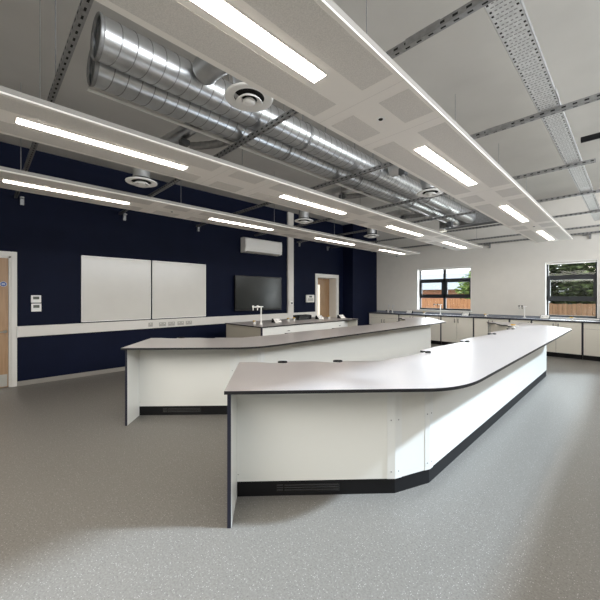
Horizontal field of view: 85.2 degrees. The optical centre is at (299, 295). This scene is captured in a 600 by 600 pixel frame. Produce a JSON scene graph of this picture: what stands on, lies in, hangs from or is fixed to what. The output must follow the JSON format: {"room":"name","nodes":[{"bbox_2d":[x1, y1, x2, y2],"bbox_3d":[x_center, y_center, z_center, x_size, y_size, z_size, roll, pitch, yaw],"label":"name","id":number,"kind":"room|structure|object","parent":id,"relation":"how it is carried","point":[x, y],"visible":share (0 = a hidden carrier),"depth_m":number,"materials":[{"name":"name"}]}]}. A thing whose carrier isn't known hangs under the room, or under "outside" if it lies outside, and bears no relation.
{"room":"science classroom","nodes":[
{"label":"science classroom","id":0,"kind":"room"},
{"bbox_2d":[0,142,376,381],"bbox_3d":[-2.307,-0.495,7.669,14.252,3.950,0.758,0,0,-44],"label":"wall","id":1,"kind":"structure","parent":0,"point":[49,235],"depth_m":6.44,"materials":[{"name":"blue paint"}]},
{"bbox_2d":[0,251,16,387],"bbox_3d":[-5.068,0.380,4.999,1.109,2.200,0.165,0,0,-44],"label":"door","id":2,"kind":"structure","parent":1,"relation":"in","point":[8,260],"depth_m":5.30,"materials":[{"name":"brown wood"}]},
{"bbox_2d":[20,196,23,205],"bbox_3d":[-4.559,-1.570,5.362,0.050,0.140,0.120,0,0,-44],"label":"bracket","id":3,"kind":"object","parent":1,"relation":"attached to","point":[21,197],"visible":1,"depth_m":5.37,"materials":[{"name":"white plastic"}]},
{"bbox_2d":[31,303,40,311],"bbox_3d":[-4.465,0.195,5.529,0.135,0.135,0.013,0,0,-44],"label":"controller","id":4,"kind":"object","parent":1,"relation":"attached to","point":[34,307],"visible":1,"depth_m":5.52,"materials":[{"name":"white plastic"}]},
{"bbox_2d":[31,295,40,302],"bbox_3d":[-4.467,0.050,5.527,0.135,0.125,0.013,0,0,-44],"label":"controller","id":5,"kind":"object","parent":1,"relation":"attached to","point":[34,298],"visible":1,"depth_m":5.52,"materials":[{"name":"white plastic"}]},
{"bbox_2d":[17,367,124,385],"bbox_3d":[-1.570,1.442,8.369,8.600,0.075,0.012,0,0,-44],"label":"baseboard","id":6,"kind":"structure","parent":1,"relation":"attached to","point":[55,378],"depth_m":5.84,"materials":[{"name":"grey"}]},
{"bbox_2d":[81,255,150,321],"bbox_3d":[-3.563,-0.133,6.402,1.230,1.225,0.027,0,0,-44],"label":"whiteboard","id":7,"kind":"object","parent":1,"relation":"attached to","point":[112,289],"visible":1,"depth_m":6.34,"materials":[{"name":"white plastic"}]},
{"bbox_2d":[17,312,315,337],"bbox_3d":[-2.064,0.587,7.852,7.179,0.187,0.058,0,0,-44],"label":"dado trunking","id":8,"kind":"object","parent":1,"relation":"attached to","point":[57,329],"visible":0.87,"depth_m":6.50,"materials":[{"name":"white plastic"}]},
{"bbox_2d":[152,260,205,318],"bbox_3d":[-2.665,-0.133,7.283,1.225,1.225,0.027,0,0,-44],"label":"whiteboard","id":9,"kind":"object","parent":1,"relation":"attached to","point":[178,289],"visible":1,"depth_m":7.24,"materials":[{"name":"white plastic"}]},
{"bbox_2d":[234,275,280,310],"bbox_3d":[-1.106,-0.070,8.760,1.540,0.900,0.103,0,0,-44],"label":"television","id":10,"kind":"object","parent":1,"relation":"attached to","point":[249,291],"visible":1,"depth_m":8.64,"materials":[{"name":"black plastic"}]},
{"bbox_2d":[241,237,281,255],"bbox_3d":[-0.981,-1.319,8.797,1.320,0.403,0.226,0,0,-44],"label":"air conditioner","id":11,"kind":"object","parent":1,"relation":"attached to","point":[248,245],"visible":1,"depth_m":8.62,"materials":[{"name":"white plastic"}]},
{"bbox_2d":[287,212,293,312],"bbox_3d":[-0.282,-0.977,9.598,0.220,2.947,0.063,0,0,-44],"label":"vertical trunking","id":12,"kind":"object","parent":1,"relation":"attached to","point":[290,216],"visible":1,"depth_m":9.56,"materials":[{"name":"white plastic"}]},
{"bbox_2d":[306,295,313,301],"bbox_3d":[0.315,0.080,10.189,0.360,0.230,0.053,0,0,-44],"label":"control panel","id":13,"kind":"object","parent":1,"relation":"attached to","point":[309,298],"visible":1,"depth_m":10.15,"materials":[{"name":"white plastic"}]},
{"bbox_2d":[315,274,338,317],"bbox_3d":[0.787,0.383,10.912,1.173,2.195,0.362,0,0,-44],"label":"door","id":14,"kind":"structure","parent":1,"relation":"in","point":[326,285],"depth_m":11.14,"materials":[{"name":"beige wood"}]},
{"bbox_2d":[87,87,411,211],"bbox_3d":[0.240,-1.672,4.553,5.480,0.032,0.032,0,0,-44],"label":"conduit pipe","id":15,"kind":"object","parent":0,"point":[89,89],"visible":1,"depth_m":3.38,"materials":[{"name":"silver metal"}]},
{"bbox_2d":[86,51,455,222],"bbox_3d":[0.905,-1.790,5.014,7.085,0.292,0.292,0,0,-44],"label":"spiral duct","id":16,"kind":"object","parent":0,"point":[103,77],"visible":0.59,"depth_m":3.21,"materials":[{"name":"metal"}]},
{"bbox_2d":[160,122,234,149],"bbox_3d":[-1.298,-1.730,3.723,1.085,0.288,0.563,0,0,31],"label":"duct","id":17,"kind":"object","parent":16,"relation":"attached to","point":[179,135],"visible":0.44,"depth_m":3.63,"materials":[{"name":"metal"}]},
{"bbox_2d":[125,167,156,187],"bbox_3d":[-1.824,-1.456,3.758,0.336,0.379,0.336,0,0,-44],"label":"air diffuser","id":18,"kind":"object","parent":17,"relation":"attached to","point":[140,178],"visible":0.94,"depth_m":3.70,"materials":[{"name":"white metal"}]},
{"bbox_2d":[321,184,370,198],"bbox_3d":[0.637,-1.730,5.705,1.187,0.288,0.563,0,0,33],"label":"duct","id":19,"kind":"object","parent":16,"relation":"attached to","point":[335,191],"visible":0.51,"depth_m":5.58,"materials":[{"name":"metal"}]},
{"bbox_2d":[295,210,312,223],"bbox_3d":[0.070,-1.466,5.784,0.336,0.359,0.336,0,0,-44],"label":"air diffuser","id":20,"kind":"object","parent":19,"relation":"attached to","point":[303,218],"visible":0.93,"depth_m":5.72,"materials":[{"name":"white metal"}]},
{"bbox_2d":[385,208,423,218],"bbox_3d":[2.144,-1.730,7.169,1.169,0.288,0.563,0,0,32],"label":"duct","id":21,"kind":"object","parent":16,"relation":"attached to","point":[402,214],"visible":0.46,"depth_m":7.04,"materials":[{"name":"metal"}]},
{"bbox_2d":[364,228,378,237],"bbox_3d":[1.583,-1.466,7.240,0.336,0.359,0.336,0,0,-44],"label":"air diffuser","id":22,"kind":"object","parent":21,"relation":"attached to","point":[371,233],"visible":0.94,"depth_m":7.17,"materials":[{"name":"white metal"}]},
{"bbox_2d":[90,11,475,222],"bbox_3d":[1.237,-1.812,4.890,7.465,0.300,0.300,0,0,-44],"label":"spiral duct","id":23,"kind":"object","parent":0,"point":[119,47],"visible":0.82,"depth_m":2.83,"materials":[{"name":"metal"}]},
{"bbox_2d":[192,57,272,111],"bbox_3d":[-0.499,-1.639,2.436,0.336,0.586,0.742,0,0,-44],"label":"air diffuser","id":24,"kind":"object","parent":23,"relation":"attached to","point":[240,95],"visible":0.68,"depth_m":2.34,"materials":[{"name":"white metal"}]},
{"bbox_2d":[388,165,442,197],"bbox_3d":[1.602,-1.634,4.507,0.336,0.596,0.727,0,0,-44],"label":"air diffuser","id":25,"kind":"object","parent":23,"relation":"attached to","point":[428,190],"visible":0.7,"depth_m":4.36,"materials":[{"name":"white metal"}]},
{"bbox_2d":[440,209,498,229],"bbox_3d":[3.982,-1.812,7.443,0.690,0.335,1.590,0,0,-44],"label":"duct plenum","id":26,"kind":"object","parent":23,"relation":"attached to","point":[481,219],"visible":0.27,"depth_m":7.48,"materials":[{"name":"grey metal"}]},
{"bbox_2d":[0,344,599,599],"bbox_3d":[0.663,1.530,4.643,14.250,0.100,9.300,0,0,-44],"label":"floor","id":27,"kind":"structure","parent":0,"point":[94,506],"depth_m":2.17,"materials":[{"name":"plastic"}]},
{"bbox_2d":[121,317,445,425],"bbox_3d":[0.812,1.030,6.113,7.489,0.900,1.676,0,0,-44],"label":"lab bench","id":28,"kind":"object","parent":27,"relation":"on","point":[164,376],"visible":0.67,"depth_m":4.07,"materials":[{"name":"white laminate"}]},
{"bbox_2d":[163,407,200,412],"bbox_3d":[-1.468,1.420,4.062,0.470,0.060,0.006,0,0,-2],"label":"vent grille","id":29,"kind":"object","parent":28,"relation":"attached to","point":[165,409],"depth_m":4.06,"materials":[{"name":"black plastic"}]},
{"bbox_2d":[121,317,445,349],"bbox_3d":[0.812,0.591,6.113,7.489,0.021,1.676,0,0,-44],"label":"countertop","id":30,"kind":"structure","parent":28,"relation":"on","point":[266,341],"depth_m":4.35,"materials":[{"name":"grey laminate"}]},
{"bbox_2d":[225,317,358,337],"bbox_3d":[-0.064,1.030,7.655,3.090,0.900,1.280,0,0,-44],"label":"bench","id":31,"kind":"object","parent":27,"relation":"on","point":[234,329],"visible":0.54,"depth_m":6.89,"materials":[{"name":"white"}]},
{"bbox_2d":[252,305,262,324],"bbox_3d":[-0.853,0.385,6.588,0.270,0.390,0.056,0,0,-44],"label":"tap","id":32,"kind":"object","parent":31,"relation":"on","point":[253,307],"visible":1,"depth_m":6.64,"materials":[{"name":"white metal"}]},
{"bbox_2d":[271,318,281,322],"bbox_3d":[-0.506,0.535,7.127,0.195,0.090,0.136,0,0,-44],"label":"pod","id":33,"kind":"object","parent":31,"relation":"on","point":[274,320],"visible":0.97,"depth_m":7.09,"materials":[{"name":"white plastic"}]},
{"bbox_2d":[225,317,358,327],"bbox_3d":[-0.064,0.591,7.655,3.090,0.021,1.280,0,0,-44],"label":"countertop","id":34,"kind":"structure","parent":31,"relation":"on","point":[265,323],"depth_m":7.15,"materials":[{"name":"black laminate"}]},
{"bbox_2d":[293,314,311,319],"bbox_3d":[0.064,0.525,8.103,0.440,0.110,0.220,0,0,-44],"label":"tray","id":35,"kind":"object","parent":31,"relation":"on","point":[305,316],"visible":0.92,"depth_m":7.99,"materials":[{"name":"black plastic"}]},
{"bbox_2d":[369,313,398,323],"bbox_3d":[3.056,1.047,11.459,0.588,0.866,1.160,0,0,-44],"label":"base cabinet","id":36,"kind":"object","parent":27,"relation":"on","point":[374,318],"visible":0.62,"depth_m":11.30,"materials":[{"name":"white laminate"}]},
{"bbox_2d":[368,310,599,322],"bbox_3d":[5.515,0.572,8.979,0.610,0.084,8.195,0,0,-44],"label":"countertop","id":37,"kind":"structure","parent":36,"relation":"on","point":[490,316],"depth_m":9.20,"materials":[{"name":"black laminate"}]},
{"bbox_2d":[518,305,526,317],"bbox_3d":[5.949,0.415,8.729,0.056,0.330,0.190,0,0,-44],"label":"tap","id":38,"kind":"object","parent":37,"relation":"on","point":[519,306],"visible":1,"depth_m":8.69,"materials":[{"name":"white metal"}]},
{"bbox_2d":[540,315,549,318],"bbox_3d":[6.284,0.535,8.377,0.136,0.090,0.195,0,0,-44],"label":"pod","id":39,"kind":"object","parent":37,"relation":"on","point":[541,316],"visible":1,"depth_m":8.35,"materials":[{"name":"white plastic"}]},
{"bbox_2d":[224,322,571,527],"bbox_3d":[2.323,1.030,4.495,7.489,0.900,1.676,0,0,-44],"label":"lab bench","id":40,"kind":"object","parent":27,"relation":"on","point":[393,425],"visible":1,"depth_m":2.44,"materials":[{"name":"white laminate"}]},
{"bbox_2d":[276,482,339,491],"bbox_3d":[0.060,1.420,2.424,0.470,0.060,0.006,0,0,-2],"label":"vent grille","id":41,"kind":"object","parent":40,"relation":"attached to","point":[280,486],"depth_m":2.42,"materials":[{"name":"black plastic"}]},
{"bbox_2d":[224,322,571,394],"bbox_3d":[2.323,0.591,4.495,7.489,0.021,1.676,0,0,-44],"label":"countertop","id":42,"kind":"structure","parent":40,"relation":"on","point":[463,364],"depth_m":2.58,"materials":[{"name":"grey laminate"}]},
{"bbox_2d":[399,315,425,317],"bbox_3d":[3.788,1.047,10.713,0.588,0.866,0.910,0,0,-44],"label":"base cabinet","id":43,"kind":"object","parent":27,"relation":"on","point":[415,316],"visible":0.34,"depth_m":10.48,"materials":[{"name":"white laminate"}]},
{"bbox_2d":[426,316,441,344],"bbox_3d":[4.275,1.047,10.217,0.588,0.866,0.460,0,0,-44],"label":"base cabinet","id":44,"kind":"object","parent":27,"relation":"on","point":[436,328],"visible":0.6,"depth_m":9.98,"materials":[{"name":"white laminate"}]},
{"bbox_2d":[441,316,473,344],"bbox_3d":[4.760,1.047,9.723,0.588,0.866,0.905,0,0,-44],"label":"base cabinet","id":45,"kind":"object","parent":27,"relation":"on","point":[455,329],"visible":0.81,"depth_m":9.55,"materials":[{"name":"white laminate"}]},
{"bbox_2d":[474,318,509,336],"bbox_3d":[5.386,1.047,9.084,0.588,0.866,0.865,0,0,-44],"label":"base cabinet","id":46,"kind":"object","parent":27,"relation":"on","point":[480,324],"visible":0.37,"depth_m":9.05,"materials":[{"name":"white laminate"}]},
{"bbox_2d":[510,319,531,322],"bbox_3d":[5.861,1.047,8.600,0.588,0.866,0.470,0,0,-44],"label":"base cabinet","id":47,"kind":"object","parent":27,"relation":"on","point":[511,320],"visible":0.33,"depth_m":8.39,"materials":[{"name":"white laminate"}]},
{"bbox_2d":[532,320,582,359],"bbox_3d":[6.372,1.047,8.079,0.588,0.866,0.970,0,0,-44],"label":"base cabinet","id":48,"kind":"object","parent":27,"relation":"on","point":[569,345],"visible":0.59,"depth_m":7.74,"materials":[{"name":"white laminate"}]},
{"bbox_2d":[583,323,599,360],"bbox_3d":[7.069,1.047,7.369,0.588,0.866,1.000,0,0,-44],"label":"base cabinet","id":49,"kind":"object","parent":27,"relation":"on","point":[591,331],"visible":0.95,"depth_m":7.44,"materials":[{"name":"white laminate"}]},
{"bbox_2d":[0,0,599,224],"bbox_3d":[0.698,-2.545,4.607,14.250,0.150,9.200,0,0,-44],"label":"ceiling","id":50,"kind":"structure","parent":0,"point":[468,59],"depth_m":3.67,"materials":[{"name":"paint"}]},
{"bbox_2d":[14,0,93,197],"bbox_3d":[-1.896,-2.035,2.532,0.042,0.871,7.870,0,0,-44],"label":"channel","id":51,"kind":"object","parent":50,"relation":"hanging from","point":[84,7],"visible":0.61,"depth_m":2.21,"materials":[{"name":"black metal"}]},
{"bbox_2d":[278,147,292,159],"bbox_3d":[-0.192,-2.057,3.937,0.024,0.827,0.294,0,0,-44],"label":"strap","id":52,"kind":"object","parent":50,"relation":"hanging from","point":[291,147],"visible":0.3,"depth_m":3.87,"materials":[{"name":"silver metal"}]},
{"bbox_2d":[297,115,312,150],"bbox_3d":[0.032,-2.066,3.709,0.024,0.809,0.302,0,0,-44],"label":"strap","id":53,"kind":"object","parent":50,"relation":"hanging from","point":[307,145],"visible":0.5,"depth_m":3.63,"materials":[{"name":"silver metal"}]},
{"bbox_2d":[119,0,494,214],"bbox_3d":[-0.791,-2.033,3.616,0.046,0.874,7.870,0,0,-44],"label":"channel","id":54,"kind":"object","parent":50,"relation":"hanging from","point":[472,6],"visible":0.5,"depth_m":2.09,"materials":[{"name":"black metal"}]},
{"bbox_2d":[366,0,366,33],"bbox_3d":[0.542,-1.860,2.661,0.007,1.220,0.006,0,0,-44],"label":"rod","id":55,"kind":"object","parent":50,"relation":"hanging from","point":[366,0],"visible":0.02,"depth_m":2.66,"materials":[{"name":"silver metal"}]},
{"bbox_2d":[196,93,599,226],"bbox_3d":[0.365,-2.033,4.750,0.046,0.874,7.870,0,0,-44],"label":"channel","id":56,"kind":"object","parent":50,"relation":"hanging from","point":[595,97],"visible":0.62,"depth_m":3.14,"materials":[{"name":"black"}]},
{"bbox_2d":[398,168,407,176],"bbox_3d":[1.364,-2.027,4.322,0.090,0.885,0.090,0,0,-44],"label":"junction box","id":57,"kind":"object","parent":50,"relation":"hanging from","point":[401,172],"visible":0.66,"depth_m":4.30,"materials":[{"name":"grey metal"}]},
{"bbox_2d":[254,158,595,235],"bbox_3d":[1.163,-2.035,6.310,0.042,0.871,6.760,0,0,-44],"label":"channel","id":58,"kind":"object","parent":50,"relation":"hanging from","point":[589,161],"visible":0.53,"depth_m":4.44,"materials":[{"name":"black"}]},
{"bbox_2d":[484,0,599,220],"bbox_3d":[3.139,-1.665,3.798,9.400,0.046,0.158,0,0,-44],"label":"cable tray","id":59,"kind":"object","parent":58,"relation":"on","point":[510,19],"visible":0.95,"depth_m":2.44,"materials":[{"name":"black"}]},
{"bbox_2d":[297,189,599,242],"bbox_3d":[2.673,-2.035,7.014,0.042,0.871,7.870,0,0,-44],"label":"channel","id":60,"kind":"object","parent":50,"relation":"hanging from","point":[598,190],"visible":0.47,"depth_m":6.34,"materials":[{"name":"black"}]},
{"bbox_2d":[446,195,452,227],"bbox_3d":[3.257,-1.978,7.104,0.110,0.985,0.110,0,0,-44],"label":"junction box","id":61,"kind":"object","parent":50,"relation":"hanging from","point":[449,224],"visible":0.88,"depth_m":7.07,"materials":[{"name":"grey metal"}]},
{"bbox_2d":[331,210,599,247],"bbox_3d":[3.815,-2.035,8.134,0.042,0.871,7.870,0,0,-44],"label":"channel","id":62,"kind":"object","parent":50,"relation":"hanging from","point":[593,211],"visible":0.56,"depth_m":7.62,"materials":[{"name":"black"}]},
{"bbox_2d":[371,224,599,251],"bbox_3d":[5.064,-2.035,9.360,0.042,0.871,7.870,0,0,-44],"label":"channel","id":63,"kind":"object","parent":50,"relation":"hanging from","point":[599,224],"visible":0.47,"depth_m":8.93,"materials":[{"name":"black"}]},
{"bbox_2d":[443,231,599,248],"bbox_3d":[6.283,-1.985,8.545,0.042,0.971,5.000,0,0,-44],"label":"channel","id":64,"kind":"object","parent":50,"relation":"hanging from","point":[592,231],"visible":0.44,"depth_m":8.86,"materials":[{"name":"black"}]},
{"bbox_3d":[-2.054,-1.860,2.580,0.007,1.220,0.006,0,0,-44],"label":"rod","id":65,"kind":"object","parent":50,"relation":"hanging from","visible":0},
{"bbox_2d":[0,85,482,249],"bbox_3d":[0.906,-1.242,5.074,9.800,0.046,0.655,0,0,-44],"label":"raft","id":66,"kind":"object","parent":65,"relation":"hanging from","point":[204,169],"visible":1,"depth_m":3.00,"materials":[{"name":"silver metal"}]},
{"bbox_2d":[15,117,187,169],"bbox_3d":[-1.527,-1.216,2.687,1.233,0.006,0.100,0,0,-44],"label":"led light","id":67,"kind":"object","parent":66,"relation":"attached to","point":[18,120],"visible":1,"depth_m":2.58,"materials":[{"name":"white plastic"}]},
{"bbox_2d":[279,195,345,213],"bbox_3d":[0.214,-1.216,4.395,1.236,0.006,0.100,0,0,-44],"label":"led light","id":68,"kind":"object","parent":66,"relation":"attached to","point":[281,196],"visible":1,"depth_m":4.33,"materials":[{"name":"white plastic"}]},
{"bbox_2d":[386,226,422,235],"bbox_3d":[1.991,-1.216,6.138,1.256,0.006,0.100,0,0,-44],"label":"led light","id":69,"kind":"object","parent":66,"relation":"attached to","point":[392,227],"visible":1,"depth_m":6.05,"materials":[{"name":"white plastic"}]},
{"bbox_2d":[442,242,465,247],"bbox_3d":[3.719,-1.216,7.833,1.296,0.006,0.100,0,0,-44],"label":"led light","id":70,"kind":"object","parent":66,"relation":"attached to","point":[442,242],"visible":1,"depth_m":7.72,"materials":[{"name":"white plastic"}]},
{"bbox_3d":[-0.822,-1.860,1.323,0.007,1.220,0.006,0,0,-44],"label":"rod","id":71,"kind":"object","parent":50,"relation":"hanging from","visible":0},
{"bbox_2d":[95,0,572,242],"bbox_3d":[2.139,-1.242,3.817,9.800,0.046,0.655,0,0,-44],"label":"raft","id":72,"kind":"object","parent":71,"relation":"hanging from","point":[362,84],"visible":1,"depth_m":1.91,"materials":[{"name":"silver metal"}]},
{"bbox_2d":[190,0,326,83],"bbox_3d":[-0.335,-1.216,1.391,1.266,0.006,0.100,0,0,-44],"label":"led light","id":73,"kind":"object","parent":72,"relation":"attached to","point":[222,10],"visible":1,"depth_m":1.53,"materials":[{"name":"white plastic"}]},
{"bbox_2d":[376,116,384,120],"bbox_3d":[0.555,-1.214,2.247,0.060,0.012,0.060,0,0,-44],"label":"sensor","id":74,"kind":"object","parent":72,"relation":"attached to","point":[381,118],"visible":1,"depth_m":2.24,"materials":[{"name":"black plastic"}]},
{"bbox_2d":[413,145,477,185],"bbox_3d":[1.432,-1.216,3.124,1.276,0.006,0.100,0,0,-44],"label":"led light","id":75,"kind":"object","parent":72,"relation":"attached to","point":[424,150],"visible":1,"depth_m":3.01,"materials":[{"name":"white plastic"}]},
{"bbox_2d":[499,205,528,221],"bbox_3d":[3.206,-1.216,4.864,1.306,0.006,0.100,0,0,-44],"label":"led light","id":76,"kind":"object","parent":72,"relation":"attached to","point":[506,208],"visible":1,"depth_m":4.80,"materials":[{"name":"white plastic"}]},
{"bbox_2d":[536,231,553,239],"bbox_3d":[4.958,-1.216,6.584,1.276,0.006,0.100,0,0,-44],"label":"led light","id":77,"kind":"object","parent":72,"relation":"attached to","point":[542,233],"visible":1,"depth_m":6.55,"materials":[{"name":"white plastic"}]},
{"bbox_3d":[-3.227,-1.860,3.775,0.007,1.220,0.006,0,0,-44],"label":"rod","id":78,"kind":"object","parent":50,"relation":"hanging from","visible":0},
{"bbox_2d":[0,166,419,255],"bbox_3d":[-0.258,-1.242,6.261,9.800,0.046,0.680,0,0,-44],"label":"raft","id":79,"kind":"object","parent":78,"relation":"hanging from","point":[141,203],"visible":1,"depth_m":4.55,"materials":[{"name":"silver metal"}]},
{"bbox_2d":[2,179,129,204],"bbox_3d":[-2.693,-1.216,3.872,1.239,0.006,0.100,0,0,-44],"label":"led light","id":80,"kind":"object","parent":79,"relation":"attached to","point":[3,180],"visible":1,"depth_m":3.79,"materials":[{"name":"white plastic"}]},
{"bbox_2d":[209,218,273,229],"bbox_3d":[-0.962,-1.216,5.570,1.268,0.006,0.100,0,0,-44],"label":"led light","id":81,"kind":"object","parent":79,"relation":"attached to","point":[209,218],"visible":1,"depth_m":5.48,"materials":[{"name":"white plastic"}]},
{"bbox_2d":[315,238,354,244],"bbox_3d":[0.805,-1.216,7.304,1.316,0.006,0.100,0,0,-44],"label":"led light","id":82,"kind":"object","parent":79,"relation":"attached to","point":[315,238],"visible":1,"depth_m":7.27,"materials":[{"name":"white plastic"}]},
{"bbox_2d":[377,193,599,317],"bbox_3d":[5.782,-0.495,9.371,0.320,3.950,8.880,0,0,-44],"label":"wall","id":83,"kind":"structure","parent":0,"point":[505,276],"depth_m":9.30,"materials":[{"name":"white paint"}]},
{"bbox_2d":[416,266,471,311],"bbox_3d":[4.605,-0.214,10.464,0.260,1.385,1.750,0,0,-44],"label":"window","id":84,"kind":"structure","parent":83,"relation":"in","point":[444,294],"depth_m":10.53,"materials":[{"name":"black"}]},
{"bbox_2d":[545,259,598,319],"bbox_3d":[6.811,-0.154,8.215,0.260,1.455,1.080,0,0,-44],"label":"window","id":85,"kind":"structure","parent":83,"relation":"in","point":[548,297],"depth_m":8.24,"materials":[{"name":"black"}]},
{"bbox_2d":[581,132,599,142],"bbox_3d":[3.784,-1.840,3.383,0.068,0.068,1.330,0,0,-44],"label":"pipe","id":86,"kind":"object","parent":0,"point":[595,136],"visible":1,"depth_m":3.78,"materials":[{"name":"black metal"}]},
{"label":"outside","id":87,"kind":"structure","parent":0,"visible":0},
{"bbox_3d":[21.787,1.905,28.377,49.150,0.150,70.000,0,0,-44],"label":"ground","id":88,"kind":"structure","parent":87,"visible":0},
{"bbox_2d":[422,273,468,298],"bbox_3d":[9.497,-0.020,31.659,8.100,3.700,18.100,0,0,-44],"label":"brick building","id":89,"kind":"structure","parent":88,"relation":"on","point":[428,288],"depth_m":25.87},
{"bbox_2d":[422,298,470,308],"bbox_3d":[5.919,0.968,15.479,0.129,1.725,5.390,0,0,-44],"label":"fence","id":90,"kind":"object","parent":88,"relation":"on","point":[426,303],"visible":0.12,"depth_m":14.58,"materials":[{"name":"brown wood"}]},
{"bbox_2d":[454,272,470,298],"bbox_3d":[8.657,0.239,16.189,1.686,3.192,1.957,0,0,-44],"label":"leafy tree","id":91,"kind":"object","parent":88,"relation":"on","point":[464,287],"visible":0.23,"depth_m":16.23,"materials":[{"name":"green plant"}]},
{"bbox_2d":[468,263,585,314],"bbox_3d":[12.065,-0.974,14.982,1.507,5.706,7.982,0,0,-44],"label":"foliage","id":92,"kind":"object","parent":88,"relation":"on","point":[555,291],"visible":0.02,"depth_m":14.92,"materials":[{"name":"green plant"}]},
{"bbox_2d":[549,303,595,315],"bbox_3d":[9.788,1.040,11.535,0.129,1.580,4.040,0,0,-44],"label":"fence","id":93,"kind":"object","parent":88,"relation":"on","point":[563,309],"visible":0.17,"depth_m":11.56,"materials":[{"name":"brown wood"}]},
{"bbox_2d":[558,262,595,303],"bbox_3d":[11.390,-0.422,12.938,1.766,4.514,1.946,0,0,-15],"label":"leafy tree","id":94,"kind":"object","parent":88,"relation":"on","point":[586,285],"visible":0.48,"depth_m":12.92,"materials":[{"name":"green plant"}]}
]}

